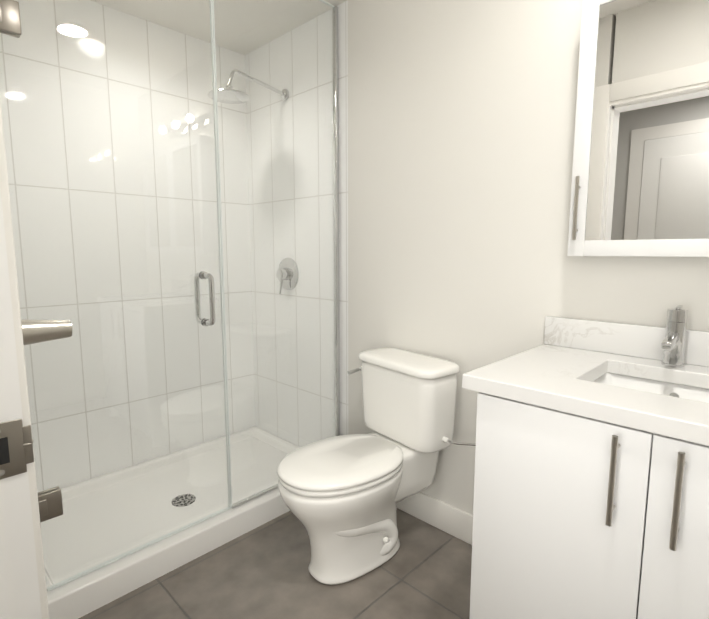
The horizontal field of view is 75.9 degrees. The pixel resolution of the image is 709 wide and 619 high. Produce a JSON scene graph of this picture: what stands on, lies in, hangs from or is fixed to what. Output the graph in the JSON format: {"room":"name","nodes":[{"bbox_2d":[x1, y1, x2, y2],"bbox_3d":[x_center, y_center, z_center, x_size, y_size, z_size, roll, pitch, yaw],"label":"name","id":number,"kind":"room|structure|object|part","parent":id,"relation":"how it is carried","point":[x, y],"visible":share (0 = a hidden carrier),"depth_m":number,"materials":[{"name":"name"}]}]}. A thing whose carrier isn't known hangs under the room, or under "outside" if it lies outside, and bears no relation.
{"room":"bathroom","nodes":[
{"label":"bathroom","id":0,"kind":"room"},
{"bbox_2d":[21,319,71,344],"bbox_3d":[-0.590,0.039,0.836,0.068,0.068,0.118,7,10,44],"label":"door handle","id":1,"kind":"object","parent":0,"point":[35,331],"visible":0.67,"depth_m":0.83,"materials":[{"name":"grey metal"}]},
{"bbox_2d":[0,0,255,491],"bbox_3d":[-1.269,-0.382,2.357,0.150,2.620,1.900,7,10,44],"label":"tiled wall","id":2,"kind":"structure","parent":0,"point":[135,291],"depth_m":2.34,"materials":[{"name":"tile"}]},
{"bbox_2d":[90,0,346,54],"bbox_3d":[-0.812,-1.487,1.931,0.900,0.120,1.370,7,10,44],"label":"ceiling","id":3,"kind":"structure","parent":0,"point":[205,4],"depth_m":2.29,"materials":[{"name":"white paint"}]},
{"bbox_2d":[78,508,471,618],"bbox_3d":[-0.465,1.147,0.926,3.650,0.050,3.200,7,10,44],"label":"floor","id":4,"kind":"structure","parent":0,"point":[263,572],"depth_m":1.69,"materials":[{"name":"tile"}]},
{"bbox_2d":[40,426,300,618],"bbox_3d":[-0.826,0.899,2.250,0.858,0.105,1.366,7,10,44],"label":"shower tray","id":5,"kind":"object","parent":4,"relation":"on","point":[81,596],"visible":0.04,"depth_m":2.04,"materials":[{"name":"white ceramic"}]},
{"bbox_2d":[0,0,339,590],"bbox_3d":[-0.560,-0.254,1.844,0.141,2.284,1.366,7,10,44],"label":"shower enclosure","id":6,"kind":"object","parent":5,"relation":"on","point":[50,502],"visible":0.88,"depth_m":1.77,"materials":[{"name":"clear glass"}]},
{"bbox_3d":[-1.012,-0.844,1.315,0.012,0.090,0.066,7,10,44],"label":"hinge plate","id":7,"kind":"part","parent":6,"relation":"part of","materials":[{"name":"silver metal"}]},
{"bbox_3d":[-1.012,0.639,1.504,0.012,0.090,0.066,7,10,44],"label":"hinge plate","id":8,"kind":"part","parent":6,"relation":"part of","materials":[{"name":"silver metal"}]},
{"bbox_3d":[-0.787,-0.220,1.613,0.010,2.254,0.684,7,10,44],"label":"glass door","id":9,"kind":"part","parent":6,"relation":"part of","materials":[{"name":"clear glass"}]},
{"bbox_3d":[-0.629,-0.046,1.853,0.066,0.211,0.021,7,10,44],"label":"glass pull","id":10,"kind":"part","parent":6,"relation":"part of","materials":[{"name":"silver metal"}]},
{"bbox_2d":[199,271,206,278],"bbox_3d":[-0.602,-0.137,1.815,0.018,0.032,0.032,7,10,44],"label":"washer","id":11,"kind":"object","parent":6,"relation":"in","point":[201,275],"depth_m":1.80,"materials":[{"name":"silver metal"}]},
{"bbox_2d":[201,318,208,325],"bbox_3d":[-0.602,0.052,1.839,0.018,0.032,0.032,7,10,44],"label":"washer","id":12,"kind":"object","parent":6,"relation":"in","point":[203,321],"depth_m":1.83,"materials":[{"name":"silver metal"}]},
{"bbox_3d":[-0.549,-0.251,1.856,0.012,2.254,0.004,7,10,44],"label":"glass seal door","id":13,"kind":"part","parent":6,"relation":"part of","materials":[{"name":"white"}]},
{"bbox_3d":[-0.322,0.842,2.232,0.020,0.012,0.640,7,10,44],"label":"glass channel sill","id":14,"kind":"part","parent":6,"relation":"part of","materials":[{"name":"silver metal"}]},
{"bbox_2d":[277,348,475,584],"bbox_3d":[0.140,0.621,1.715,0.747,0.792,0.721,7,10,44],"label":"toilet","id":15,"kind":"object","parent":4,"relation":"on","point":[342,495],"visible":0.98,"depth_m":1.74,"materials":[{"name":"white ceramic"}]},
{"bbox_3d":[-0.050,0.574,1.738,0.383,0.024,0.499,7,10,44],"label":"lid","id":16,"kind":"part","parent":15,"relation":"part of","materials":[{"name":"white plastic"}]},
{"bbox_3d":[-0.051,0.599,1.741,0.377,0.019,0.489,7,10,44],"label":"seat","id":17,"kind":"part","parent":15,"relation":"part of","materials":[{"name":"white plastic"}]},
{"bbox_3d":[-0.039,0.809,1.780,0.376,0.402,0.533,7,10,44],"label":"bowl","id":18,"kind":"part","parent":15,"relation":"part of","materials":[{"name":"white ceramic"}]},
{"bbox_3d":[0.002,0.275,2.042,0.036,0.029,0.070,7,10,44],"label":"flush lever","id":19,"kind":"part","parent":15,"relation":"part of","materials":[{"name":"silver metal"}]},
{"bbox_3d":[0.219,0.387,1.929,0.441,0.310,0.249,7,10,44],"label":"tank","id":20,"kind":"part","parent":15,"relation":"part of","materials":[{"name":"white ceramic"}]},
{"bbox_3d":[0.218,0.215,1.907,0.460,0.035,0.267,7,10,44],"label":"tank lid","id":21,"kind":"part","parent":15,"relation":"part of","materials":[{"name":"white ceramic"}]},
{"bbox_2d":[462,305,708,618],"bbox_3d":[0.784,0.549,1.172,0.850,1.074,0.598,7,10,44],"label":"bathroom vanity","id":22,"kind":"object","parent":4,"relation":"on","point":[591,488],"visible":1,"depth_m":1.08,"materials":[{"name":"white laminate"}]},
{"bbox_3d":[0.475,0.611,1.126,0.396,0.751,0.018,7,10,44],"label":"door","id":23,"kind":"part","parent":22,"relation":"part of","materials":[{"name":"white laminate"}]},
{"bbox_2d":[462,344,708,445],"bbox_3d":[0.793,0.205,1.138,0.850,0.040,0.570,7,10,44],"label":"countertop","id":24,"kind":"structure","parent":22,"relation":"on","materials":[{"name":"stone"}]},
{"bbox_2d":[592,373,708,402],"bbox_3d":[0.825,0.293,1.154,0.451,0.137,0.316,7,10,44],"label":"basin","id":25,"kind":"object","parent":24,"relation":"in","point":[679,388],"depth_m":1.30,"materials":[{"name":"white ceramic"}]},
{"bbox_2d":[661,305,687,366],"bbox_3d":[0.897,0.080,1.282,0.056,0.171,0.160,7,10,44],"label":"faucet","id":26,"kind":"object","parent":24,"relation":"on","point":[674,337],"depth_m":1.29,"materials":[{"name":"silver metal"}]},
{"bbox_2d":[544,316,708,366],"bbox_3d":[0.985,0.110,1.325,0.850,0.100,0.019,7,10,44],"label":"backsplash","id":27,"kind":"structure","parent":22,"relation":"on","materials":[{"name":"stone"}]},
{"bbox_3d":[0.762,0.647,0.851,0.396,0.751,0.018,7,10,44],"label":"door","id":28,"kind":"part","parent":22,"relation":"part of","materials":[{"name":"white laminate"}]},
{"bbox_2d":[245,0,347,446],"bbox_3d":[-0.293,-0.417,2.628,0.872,2.620,0.150,7,10,44],"label":"tiled wall","id":29,"kind":"structure","parent":0,"point":[300,79],"depth_m":2.54,"materials":[{"name":"tile"}]},
{"bbox_2d":[207,69,288,103],"bbox_3d":[-0.538,-1.140,2.348,0.204,0.146,0.458,7,10,44],"label":"shower head","id":30,"kind":"object","parent":29,"relation":"attached to","point":[230,99],"depth_m":2.28},
{"bbox_2d":[276,258,298,293],"bbox_3d":[-0.406,-0.193,2.614,0.188,0.210,0.068,7,10,44],"label":"shower valve","id":31,"kind":"object","parent":29,"relation":"attached to","point":[292,278],"depth_m":2.60,"materials":[{"name":"silver metal"}]},
{"bbox_3d":[-0.421,-0.133,2.614,0.027,0.092,0.019,7,10,44],"label":"lever","id":32,"kind":"part","parent":31,"relation":"part of","materials":[{"name":"silver metal"}]},
{"bbox_3d":[-0.411,-0.203,2.607,0.072,0.072,0.053,7,10,44],"label":"knob","id":33,"kind":"part","parent":31,"relation":"part of","materials":[{"name":"silver metal"}]},
{"bbox_2d":[348,0,708,514],"bbox_3d":[0.874,-0.274,1.507,2.378,2.620,0.150,7,10,44],"label":"wall","id":34,"kind":"structure","parent":0,"point":[461,122],"depth_m":1.80,"materials":[{"name":"white paint"}]},
{"bbox_2d":[397,492,472,544],"bbox_3d":[0.335,0.909,2.070,1.030,0.130,0.014,7,10,44],"label":"baseboard","id":35,"kind":"structure","parent":34,"relation":"attached to","point":[446,517],"depth_m":2.02,"materials":[{"name":"white paint"}]},
{"bbox_2d":[567,0,708,256],"bbox_3d":[1.036,-0.515,1.107,0.920,0.770,0.144,7,10,44],"label":"upper cabinet","id":36,"kind":"object","parent":34,"relation":"attached to","point":[640,180],"visible":1,"depth_m":1.27,"materials":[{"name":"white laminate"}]},
{"bbox_3d":[0.698,-0.550,1.383,0.048,0.770,0.019,7,10,44],"label":"frame","id":37,"kind":"part","parent":36,"relation":"part of","materials":[{"name":"white laminate"}]},
{"bbox_3d":[0.846,-0.890,1.195,0.362,0.048,0.019,7,10,44],"label":"frame","id":38,"kind":"part","parent":36,"relation":"part of","materials":[{"name":"white laminate"}]},
{"bbox_3d":[0.846,-0.174,1.287,0.362,0.048,0.019,7,10,44],"label":"frame","id":39,"kind":"part","parent":36,"relation":"part of","materials":[{"name":"white laminate"}]},
{"bbox_3d":[-0.842,-0.192,0.870,0.750,2.620,0.140,7,10,44],"label":"wall","id":40,"kind":"structure","parent":0,"visible":0},
{"bbox_2d":[0,419,33,479],"bbox_3d":[-0.522,0.210,0.681,0.004,0.086,0.066,7,10,44],"label":"strike plate","id":41,"kind":"object","parent":40,"relation":"attached to","point":[12,431],"depth_m":0.69,"materials":[{"name":"silver metal"}]},
{"bbox_2d":[0,437,9,464],"bbox_3d":[-0.526,0.211,0.673,0.001,0.040,0.024,7,10,44],"label":"hole","id":42,"kind":"object","parent":41,"relation":"attached to","point":[4,454],"visible":1,"depth_m":0.68,"materials":[{"name":"black"}]},
{"bbox_3d":[-0.502,0.208,0.700,0.002,0.060,0.012,7,10,44],"label":"flat lip of the strike plate","id":43,"kind":"part","parent":41,"relation":"part of","materials":[{"name":"silver metal"}]},
{"bbox_2d":[0,99,48,618],"bbox_3d":[-0.588,0.071,0.664,0.095,2.150,0.161,7,10,44],"label":"door frame","id":44,"kind":"structure","parent":40,"relation":"attached to","point":[19,549],"depth_m":0.69,"materials":[{"name":"white paint"}]}
]}

